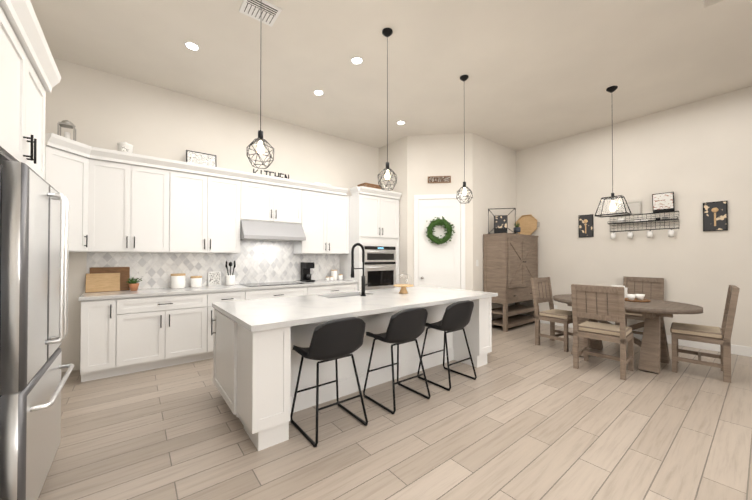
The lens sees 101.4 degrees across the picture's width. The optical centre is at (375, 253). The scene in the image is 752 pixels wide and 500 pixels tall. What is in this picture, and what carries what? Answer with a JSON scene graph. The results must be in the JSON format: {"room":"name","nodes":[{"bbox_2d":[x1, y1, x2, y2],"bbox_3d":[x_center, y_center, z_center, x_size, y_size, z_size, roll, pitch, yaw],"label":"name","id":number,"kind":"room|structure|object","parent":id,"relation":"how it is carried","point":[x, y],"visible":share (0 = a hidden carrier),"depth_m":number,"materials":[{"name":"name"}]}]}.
{"room":"kitchen","nodes":[
{"label":"kitchen","id":0,"kind":"room"},
{"bbox_2d":[45,57,378,372],"bbox_3d":[-2.036,-0.436,4.986,5.260,3.680,0.100,0,-1,-38],"label":"wall","id":1,"kind":"structure","parent":0,"point":[101,109],"depth_m":4.30,"materials":[{"name":"paint"}]},
{"bbox_2d":[45,133,96,251],"bbox_3d":[-3.521,-0.618,3.345,0.690,1.190,0.640,0,-1,-38],"label":"upper cabinet","id":2,"kind":"object","parent":1,"relation":"attached to","point":[74,175],"depth_m":3.38,"materials":[{"name":"white wood"}]},
{"bbox_2d":[57,120,75,140],"bbox_3d":[-3.399,-1.341,3.388,0.140,0.255,0.140,0,-1,-38],"label":"lantern","id":3,"kind":"object","parent":2,"relation":"on","point":[67,124],"visible":0.62,"depth_m":3.37,"materials":[{"name":"silver metal"}]},
{"bbox_2d":[97,149,132,212],"bbox_3d":[-3.235,-0.859,3.757,0.391,0.700,0.349,0,-1,-38],"label":"upper cabinet","id":4,"kind":"object","parent":1,"relation":"attached to","point":[118,203],"depth_m":3.65,"materials":[{"name":"white wood"}]},
{"bbox_2d":[117,142,132,152],"bbox_3d":[-3.121,-1.304,3.835,0.156,0.190,0.156,0,-1,-38],"label":"canister","id":5,"kind":"object","parent":4,"relation":"on","point":[125,147],"visible":0.62,"depth_m":3.78,"materials":[{"name":"white ceramic"}]},
{"bbox_2d":[97,209,132,252],"bbox_3d":[-3.235,-0.264,3.751,0.391,0.490,0.349,0,-1,-38],"label":"upper cabinet","id":6,"kind":"object","parent":1,"relation":"attached to","point":[114,230],"depth_m":3.65,"materials":[{"name":"white wood"}]},
{"bbox_2d":[133,213,168,252],"bbox_3d":[-2.929,-0.261,3.993,0.389,0.490,0.349,0,-1,-38],"label":"upper cabinet","id":7,"kind":"object","parent":1,"relation":"attached to","point":[150,231],"depth_m":3.86,"materials":[{"name":"white wood"}]},
{"bbox_2d":[133,153,172,216],"bbox_3d":[-2.929,-0.856,3.999,0.389,0.700,0.349,0,-1,-38],"label":"upper cabinet","id":8,"kind":"object","parent":1,"relation":"attached to","point":[152,176],"depth_m":3.87,"materials":[{"name":"white wood"}]},
{"bbox_2d":[173,161,208,216],"bbox_3d":[-2.605,-0.853,4.254,0.435,0.700,0.349,0,-1,-38],"label":"upper cabinet","id":9,"kind":"object","parent":1,"relation":"attached to","point":[190,191],"depth_m":4.13,"materials":[{"name":"white wood"}]},
{"bbox_2d":[186,150,216,166],"bbox_3d":[-2.481,-1.321,4.380,0.380,0.241,0.045,0,-1,-38],"label":"sign","id":10,"kind":"object","parent":9,"relation":"on","point":[200,158],"visible":0.64,"depth_m":4.37,"materials":[{"name":"white metal"}]},
{"bbox_2d":[169,217,239,252],"bbox_3d":[-2.434,-0.257,4.382,0.871,0.490,0.349,0,-1,-38],"label":"upper cabinet","id":11,"kind":"object","parent":1,"relation":"attached to","point":[186,234],"depth_m":4.21,"materials":[{"name":"white wood"}]},
{"bbox_2d":[86,240,339,288],"bbox_3d":[-2.111,-0.012,4.847,3.576,0.968,0.014,0,-1,-38],"label":"backsplash","id":12,"kind":"structure","parent":1,"relation":"attached to","point":[266,261],"depth_m":4.73,"materials":[{"name":"tile"}]},
{"bbox_2d":[209,166,244,220],"bbox_3d":[-2.239,-0.850,4.542,0.497,0.700,0.349,0,-1,-38],"label":"upper cabinet","id":13,"kind":"object","parent":1,"relation":"attached to","point":[226,186],"depth_m":4.40,"materials":[{"name":"white wood"}]},
{"bbox_2d":[240,220,305,241],"bbox_3d":[-1.661,-0.354,4.881,0.952,0.280,0.500,0,-1,-38],"label":"range hood","id":14,"kind":"object","parent":1,"relation":"attached to","point":[264,231],"visible":0.81,"depth_m":4.70,"materials":[{"name":"silver metal"}]},
{"bbox_2d":[245,173,304,224],"bbox_3d":[-1.715,-0.846,4.954,0.959,0.700,0.349,0,-1,-38],"label":"upper cabinet","id":15,"kind":"object","parent":1,"relation":"attached to","point":[267,199],"depth_m":4.82,"materials":[{"name":"white wood"}]},
{"bbox_2d":[253,168,288,178],"bbox_3d":[-1.679,-1.260,4.958,0.576,0.125,0.020,0,-1,-38],"label":"kitchen letters on top","id":16,"kind":"object","parent":15,"relation":"on","point":[270,172],"visible":0.62,"depth_m":4.96,"materials":[{"name":"black metal"}]},
{"bbox_2d":[305,182,328,224],"bbox_3d":[-1.178,-0.842,5.377,0.531,0.700,0.349,0,-1,-38],"label":"upper cabinet","id":17,"kind":"object","parent":1,"relation":"attached to","point":[316,203],"depth_m":5.28,"materials":[{"name":"white wood"}]},
{"bbox_2d":[293,225,348,252],"bbox_3d":[-0.969,-0.245,5.535,0.939,0.490,0.349,0,-1,-38],"label":"upper cabinet","id":18,"kind":"object","parent":1,"relation":"attached to","point":[319,238],"depth_m":5.37,"materials":[{"name":"white wood"}]},
{"bbox_2d":[329,185,348,228],"bbox_3d":[-0.785,-0.839,5.687,0.469,0.700,0.349,0,-1,-38],"label":"upper cabinet","id":19,"kind":"object","parent":1,"relation":"attached to","point":[338,198],"depth_m":5.55,"materials":[{"name":"white wood"}]},
{"bbox_2d":[30,0,751,150],"bbox_3d":[1.567,-2.451,2.516,7.840,0.300,8.470,0,-1,-38],"label":"ceiling","id":20,"kind":"structure","parent":0,"point":[538,72],"depth_m":3.59,"materials":[{"name":"paint"}]},
{"bbox_2d":[184,41,199,50],"bbox_3d":[-2.028,-2.289,3.395,0.145,0.006,0.145,0,-1,7],"label":"recessed light","id":21,"kind":"object","parent":20,"relation":"in","point":[192,46],"depth_m":3.39,"materials":[{"name":"white"}]},
{"bbox_2d":[246,58,273,168],"bbox_3d":[-0.888,-1.486,2.375,0.206,1.632,0.206,0,-1,-38],"label":"pendant light","id":22,"kind":"object","parent":20,"relation":"hanging from","point":[260,146],"visible":1,"depth_m":2.36,"materials":[{"name":"black metal"}]},
{"bbox_2d":[239,0,281,26],"bbox_3d":[-1.087,-2.290,2.894,0.310,0.014,0.270,0,-1,-38],"label":"ceiling vent","id":23,"kind":"object","parent":20,"relation":"in","point":[265,12],"visible":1,"depth_m":2.89,"materials":[{"name":"white metal"}]},
{"bbox_2d":[313,90,323,95],"bbox_3d":[-0.810,-2.279,4.353,0.145,0.006,0.145,0,-1,7],"label":"recessed light","id":24,"kind":"object","parent":20,"relation":"in","point":[317,92],"depth_m":4.35,"materials":[{"name":"white"}]},
{"bbox_2d":[351,56,362,64],"bbox_3d":[-0.225,-2.286,3.643,0.145,0.006,0.145,0,-1,37],"label":"recessed light","id":25,"kind":"object","parent":20,"relation":"in","point":[355,60],"depth_m":3.64,"materials":[{"name":"white"}]},
{"bbox_2d":[378,28,396,190],"bbox_3d":[0.118,-1.478,3.167,0.206,1.632,0.206,0,-1,-38],"label":"pendant light","id":26,"kind":"object","parent":20,"relation":"hanging from","point":[387,32],"visible":1,"depth_m":3.16,"materials":[{"name":"black metal"}]},
{"bbox_2d":[456,75,472,203],"bbox_3d":[1.139,-1.470,3.971,0.206,1.632,0.206,0,-1,-38],"label":"pendant light","id":27,"kind":"object","parent":20,"relation":"hanging from","point":[464,78],"visible":1,"depth_m":3.95,"materials":[{"name":"black metal"}]},
{"bbox_2d":[595,86,631,217],"bbox_3d":[3.249,-1.404,4.232,0.244,1.758,0.359,0,-1,-38],"label":"pendant light","id":28,"kind":"object","parent":20,"relation":"hanging from","point":[611,89],"visible":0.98,"depth_m":4.22,"materials":[{"name":"black metal"}]},
{"bbox_2d":[38,322,751,499],"bbox_3d":[1.567,1.409,2.477,7.840,0.060,8.470,0,-1,-38],"label":"floor","id":29,"kind":"structure","parent":0,"point":[522,416],"depth_m":2.31,"materials":[{"name":"brown wood"}]},
{"bbox_2d":[0,0,60,179],"bbox_3d":[-2.129,0.069,1.532,0.643,2.600,1.015,0,-1,-38],"label":"upper cabinet","id":30,"kind":"object","parent":29,"relation":"on","point":[30,76],"visible":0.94,"depth_m":1.64,"materials":[{"name":"white wood"}]},
{"bbox_2d":[0,160,73,499],"bbox_3d":[-2.081,0.473,1.568,0.713,1.768,0.910,0,-1,-38],"label":"fridge","id":31,"kind":"object","parent":29,"relation":"on","point":[34,231],"visible":1,"depth_m":1.45,"materials":[{"name":"grey metal"}]},
{"bbox_2d":[80,298,123,381],"bbox_3d":[-3.182,0.945,3.609,0.352,0.890,0.619,0,-1,-38],"label":"base cabinet","id":32,"kind":"object","parent":29,"relation":"on","point":[120,336],"depth_m":3.38,"materials":[{"name":"white wood"}]},
{"bbox_2d":[78,279,357,300],"bbox_3d":[-1.919,0.490,4.596,3.582,0.039,0.637,0,-1,-38],"label":"countertop","id":33,"kind":"structure","parent":32,"relation":"on","point":[141,293],"depth_m":4.01,"materials":[{"name":"stone"}]},
{"bbox_2d":[85,267,129,292],"bbox_3d":[-3.315,0.315,3.814,0.410,0.298,0.107,0,-1,-38],"label":"cutting boards","id":34,"kind":"object","parent":33,"relation":"on","point":[103,279],"visible":0.94,"depth_m":3.79,"materials":[{"name":"brown wood"}]},
{"bbox_2d":[126,277,141,290],"bbox_3d":[-3.044,0.379,3.877,0.162,0.167,0.178,0,-1,-38],"label":"potted plant","id":35,"kind":"object","parent":33,"relation":"on","point":[133,284],"visible":1,"depth_m":3.86,"materials":[{"name":"brown ceramic"}]},
{"bbox_2d":[171,273,185,288],"bbox_3d":[-2.682,0.367,4.173,0.173,0.196,0.173,0,-1,-38],"label":"canister","id":36,"kind":"object","parent":33,"relation":"on","point":[178,280],"visible":1,"depth_m":4.10,"materials":[{"name":"white ceramic"}]},
{"bbox_2d":[190,276,201,287],"bbox_3d":[-2.513,0.388,4.306,0.143,0.156,0.143,0,-1,-38],"label":"canister","id":37,"kind":"object","parent":33,"relation":"on","point":[196,281],"visible":1,"depth_m":4.25,"materials":[{"name":"white ceramic"}]},
{"bbox_2d":[208,271,220,285],"bbox_3d":[-2.395,0.366,4.569,0.170,0.210,0.047,0,-1,-38],"label":"sign","id":38,"kind":"object","parent":33,"relation":"on","point":[214,278],"visible":0.93,"depth_m":4.56,"materials":[{"name":"white"}]},
{"bbox_2d":[225,260,235,285],"bbox_3d":[-2.178,0.282,4.609,0.145,0.374,0.124,0,-1,-38],"label":"utensil crock","id":39,"kind":"object","parent":33,"relation":"on","point":[230,279],"visible":1,"depth_m":4.56,"materials":[{"name":"white ceramic"}]},
{"bbox_2d":[240,281,303,286],"bbox_3d":[-1.626,0.467,4.828,0.840,0.009,0.500,0,-1,-38],"label":"cooktop","id":40,"kind":"object","parent":33,"relation":"in","point":[268,283],"visible":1,"depth_m":4.82,"materials":[{"name":"black glass"}]},
{"bbox_2d":[300,262,314,281],"bbox_3d":[-1.182,0.311,5.316,0.150,0.330,0.260,0,-1,-38],"label":"coffee maker","id":41,"kind":"object","parent":33,"relation":"on","point":[305,272],"visible":1,"depth_m":5.26,"materials":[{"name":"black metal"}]},
{"bbox_2d":[331,270,336,279],"bbox_3d":[-0.777,0.388,5.723,0.122,0.186,0.121,0,-1,-38],"label":"jar","id":42,"kind":"object","parent":33,"relation":"on","point":[334,273],"visible":0.92,"depth_m":5.67,"materials":[{"name":"white ceramic"}]},
{"bbox_2d":[124,292,215,373],"bbox_3d":[-2.738,0.949,3.959,1.028,0.890,0.619,0,-1,-38],"label":"base cabinet","id":43,"kind":"object","parent":29,"relation":"on","point":[166,330],"depth_m":3.73,"materials":[{"name":"white wood"}]},
{"bbox_2d":[212,290,251,357],"bbox_3d":[-2.198,0.953,4.384,0.594,0.890,0.619,0,-1,-38],"label":"base cabinet","id":44,"kind":"object","parent":29,"relation":"on","point":[227,296],"depth_m":4.19,"materials":[{"name":"white wood"}]},
{"bbox_2d":[252,286,307,298],"bbox_3d":[-1.670,0.957,4.799,0.998,0.890,0.619,0,-1,-38],"label":"drawer","id":45,"kind":"object","parent":29,"relation":"on","point":[292,291],"depth_m":4.59,"materials":[{"name":"white wood"}]},
{"bbox_2d":[290,317,367,446],"bbox_3d":[-0.376,0.933,2.491,0.492,0.894,0.502,0,-1,-38],"label":"stool","id":46,"kind":"object","parent":29,"relation":"on","point":[335,339],"visible":1,"depth_m":2.32,"materials":[{"name":"black leather"}]},
{"bbox_2d":[308,283,356,294],"bbox_3d":[-0.922,0.963,5.388,1.030,0.890,0.619,0,-1,-38],"label":"drawer","id":47,"kind":"object","parent":29,"relation":"on","point":[322,289],"depth_m":5.15,"materials":[{"name":"white wood"}]},
{"bbox_2d":[211,294,491,450],"bbox_3d":[-0.078,0.959,3.472,3.019,0.860,1.221,0,-1,-38],"label":"kitchen island","id":48,"kind":"object","parent":29,"relation":"on","point":[256,361],"depth_m":2.77,"materials":[{"name":"white painted wood"}]},
{"bbox_2d":[212,286,497,333],"bbox_3d":[-0.044,0.509,3.464,3.000,0.040,1.300,0,-1,-38],"label":"island countertop","id":49,"kind":"structure","parent":48,"relation":"on","point":[266,313],"depth_m":2.94,"materials":[{"name":"white stone"}]},
{"bbox_2d":[351,243,369,295],"bbox_3d":[-0.179,0.181,3.559,0.265,0.616,0.064,0,-1,-38],"label":"faucet","id":50,"kind":"object","parent":49,"relation":"on","point":[363,284],"visible":1,"depth_m":3.56,"materials":[{"name":"black metal"}]},
{"bbox_2d":[394,284,413,293],"bbox_3d":[0.345,0.440,3.861,0.250,0.103,0.250,0,-1,-38],"label":"cake stand","id":51,"kind":"object","parent":49,"relation":"on","point":[403,290],"visible":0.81,"depth_m":3.82,"materials":[{"name":"brown wood"}]},
{"bbox_2d":[395,274,411,285],"bbox_3d":[0.345,0.298,3.862,0.216,0.180,0.216,0,-1,-38],"label":"cake dome","id":52,"kind":"object","parent":51,"relation":"on","point":[404,279],"visible":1,"depth_m":3.84,"materials":[{"name":"clear glass"}]},
{"bbox_2d":[340,186,401,290],"bbox_3d":[-0.123,0.114,5.953,1.010,2.600,0.734,0,-1,-38],"label":"tall cabinet","id":53,"kind":"object","parent":29,"relation":"on","point":[374,222],"visible":0.73,"depth_m":5.68,"materials":[{"name":"white painted wood"},{"name":"black metal"}]},
{"bbox_2d":[357,183,380,188],"bbox_3d":[-0.130,-1.252,5.903,0.380,0.128,0.260,0,-1,-38],"label":"crate","id":54,"kind":"object","parent":53,"relation":"on","point":[371,185],"visible":0.27,"depth_m":5.79,"materials":[{"name":"brown wood"}]},
{"bbox_2d":[363,307,430,413],"bbox_3d":[0.206,0.938,2.949,0.492,0.894,0.502,0,-1,-38],"label":"stool","id":55,"kind":"object","parent":29,"relation":"on","point":[406,325],"visible":1,"depth_m":2.77,"materials":[{"name":"black plastic"}]},
{"bbox_2d":[417,300,476,390],"bbox_3d":[0.795,0.942,3.413,0.492,0.894,0.502,0,-1,-38],"label":"stool","id":56,"kind":"object","parent":29,"relation":"on","point":[456,316],"visible":1,"depth_m":3.23,"materials":[{"name":"black leather"}]},
{"bbox_2d":[483,233,537,331],"bbox_3d":[2.716,0.521,6.114,1.285,1.790,0.492,0,-1,-38],"label":"armoire","id":57,"kind":"object","parent":29,"relation":"on","point":[510,265],"visible":0.85,"depth_m":5.81,"materials":[{"name":"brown wood"}]},
{"bbox_2d":[488,208,515,233],"bbox_3d":[2.383,-0.622,5.836,0.326,0.487,0.384,0,-1,-38],"label":"shadow box","id":58,"kind":"object","parent":57,"relation":"on","point":[500,223],"visible":0.88,"depth_m":5.92,"materials":[{"name":"black metal"}]},
{"bbox_2d":[513,223,520,231],"bbox_3d":[2.793,-0.510,6.127,0.152,0.273,0.168,0,-1,-38],"label":"potted plant","id":59,"kind":"object","parent":57,"relation":"on","point":[518,228],"visible":0.94,"depth_m":6.09,"materials":[{"name":"green plant"}]},
{"bbox_2d":[516,214,538,234],"bbox_3d":[3.180,-0.605,6.524,0.091,0.451,0.542,0,-1,-38],"label":"tray","id":60,"kind":"object","parent":57,"relation":"on","point":[528,224],"visible":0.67,"depth_m":6.51,"materials":[{"name":"brown wood"}]},
{"bbox_2d":[531,277,572,351],"bbox_3d":[2.782,0.889,4.741,0.500,1.026,0.540,0,-1,-34],"label":"chair","id":61,"kind":"object","parent":29,"relation":"on","point":[541,290],"visible":0.83,"depth_m":4.75,"materials":[{"name":"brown wood"}]},
{"bbox_2d":[571,284,633,379],"bbox_3d":[2.721,0.878,3.701,0.564,1.026,0.527,0,-1,-38],"label":"chair","id":62,"kind":"object","parent":29,"relation":"on","point":[604,303],"visible":1,"depth_m":3.59,"materials":[{"name":"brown wood"}]},
{"bbox_2d":[553,294,702,373],"bbox_3d":[3.238,1.020,4.109,1.160,0.789,1.560,0,-1,-38],"label":"dining table","id":63,"kind":"object","parent":29,"relation":"on","point":[653,345],"visible":0.73,"depth_m":3.71,"materials":[{"name":"brown wood"}]},
{"bbox_2d":[611,285,627,297],"bbox_3d":[3.490,0.540,4.439,0.080,0.175,0.200,0,-1,-18],"label":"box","id":64,"kind":"object","parent":63,"relation":"on","point":[625,290],"visible":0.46,"depth_m":4.36,"materials":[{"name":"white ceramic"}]},
{"bbox_2d":[625,294,650,301],"bbox_3d":[3.448,0.581,4.088,0.300,0.085,0.300,0,-1,-38],"label":"tray","id":65,"kind":"object","parent":63,"relation":"on","point":[638,298],"visible":0.98,"depth_m":4.06,"materials":[{"name":"brown wood"}]},
{"bbox_2d":[615,276,663,334],"bbox_3d":[4.162,0.890,4.863,0.540,1.026,0.500,0,-1,-38],"label":"chair","id":66,"kind":"object","parent":29,"relation":"on","point":[650,288],"visible":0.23,"depth_m":4.93,"materials":[{"name":"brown wood"}]},
{"bbox_2d":[670,285,739,382],"bbox_3d":[3.850,0.877,3.628,0.500,1.026,0.540,1,-1,-44],"label":"chair","id":67,"kind":"object","parent":29,"relation":"on","point":[721,336],"visible":1,"depth_m":3.50,"materials":[{"name":"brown wood"}]},
{"bbox_2d":[379,133,516,317],"bbox_3d":[1.579,-0.418,6.731,2.580,3.680,1.830,0,-1,-38],"label":"wall","id":68,"kind":"structure","parent":0,"point":[415,161],"depth_m":5.89,"materials":[{"name":"paint"}]},
{"bbox_2d":[414,194,464,289],"bbox_3d":[1.194,0.142,5.801,0.684,2.533,0.684,0,-1,-38],"label":"pantry door","id":69,"kind":"structure","parent":68,"relation":"in","point":[439,265],"depth_m":5.80,"materials":[{"name":"white wood"}]},
{"bbox_2d":[426,216,454,243],"bbox_3d":[1.173,-0.438,5.719,0.480,0.497,0.119,0,-1,7],"label":"wreath","id":70,"kind":"object","parent":69,"relation":"hanging from","point":[438,221],"visible":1,"depth_m":5.70,"materials":[{"name":"green plant"}]},
{"bbox_2d":[428,176,450,182],"bbox_3d":[1.194,-1.405,5.815,0.430,0.125,0.022,0,-1,7],"label":"sign","id":71,"kind":"object","parent":68,"relation":"attached to","point":[439,179],"visible":0.89,"depth_m":5.80,"materials":[{"name":"brown wood"}]},
{"bbox_2d":[516,86,751,346],"bbox_3d":[5.173,-0.444,4.171,0.100,3.680,6.640,0,-1,-38],"label":"wall","id":72,"kind":"structure","parent":0,"point":[694,156],"depth_m":4.92,"materials":[{"name":"paint"}]},
{"bbox_2d":[578,214,593,237],"bbox_3d":[3.887,-0.516,5.702,0.024,0.415,0.235,0,-1,-38],"label":"picture","id":73,"kind":"object","parent":72,"relation":"attached to","point":[586,225],"visible":0.96,"depth_m":5.69,"materials":[{"name":"black paper"}]},
{"bbox_2d":[521,314,751,356],"bbox_3d":[5.127,1.330,4.116,0.014,0.129,6.639,0,-1,-38],"label":"baseboard","id":74,"kind":"structure","parent":72,"relation":"attached to","point":[741,350],"depth_m":4.53,"materials":[{"name":"white"}]},
{"bbox_2d":[608,211,678,232],"bbox_3d":[4.340,-0.509,5.036,0.135,0.305,0.878,0,-1,-38],"label":"shelf rack","id":75,"kind":"object","parent":72,"relation":"attached to","point":[646,226],"visible":0.94,"depth_m":5.01,"materials":[{"name":"black metal"}]},
{"bbox_2d":[616,201,641,214],"bbox_3d":[4.261,-0.761,5.200,0.035,0.209,0.340,0,-1,-38],"label":"tray","id":76,"kind":"object","parent":75,"relation":"on","point":[634,207],"visible":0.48,"depth_m":5.16,"materials":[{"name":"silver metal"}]},
{"bbox_2d":[627,232,632,238],"bbox_3d":[4.253,-0.310,5.150,0.114,0.108,0.076,0,-1,-38],"label":"cup","id":77,"kind":"object","parent":75,"relation":"hanging from","point":[629,235],"visible":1,"depth_m":5.12,"materials":[{"name":"white ceramic"}]},
{"bbox_2d":[617,217,667,222],"bbox_3d":[4.337,-0.564,5.029,0.096,0.075,0.632,0,-1,-38],"label":"dishes","id":78,"kind":"object","parent":75,"relation":"on","point":[621,219],"visible":0.65,"depth_m":5.02,"materials":[{"name":"white ceramic"}]},
{"bbox_2d":[647,231,652,237],"bbox_3d":[4.407,-0.312,4.954,0.114,0.108,0.076,0,-1,-38],"label":"cup","id":79,"kind":"object","parent":75,"relation":"hanging from","point":[649,234],"visible":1,"depth_m":4.92,"materials":[{"name":"white ceramic"}]},
{"bbox_2d":[652,192,674,212],"bbox_3d":[4.513,-0.806,4.839,0.082,0.301,0.250,0,-1,-38],"label":"framed sign","id":80,"kind":"object","parent":75,"relation":"on","point":[662,202],"visible":0.93,"depth_m":4.82,"materials":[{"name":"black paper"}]},
{"bbox_2d":[668,230,674,236],"bbox_3d":[4.562,-0.314,4.758,0.114,0.108,0.076,0,-1,-38],"label":"cup","id":81,"kind":"object","parent":75,"relation":"hanging from","point":[670,233],"visible":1,"depth_m":4.73,"materials":[{"name":"white ceramic"}]},
{"bbox_2d":[703,201,727,230],"bbox_3d":[4.885,-0.542,4.435,0.024,0.420,0.240,0,-1,-38],"label":"picture","id":82,"kind":"object","parent":72,"relation":"attached to","point":[715,216],"visible":1,"depth_m":4.42,"materials":[{"name":"black paper"}]}
]}

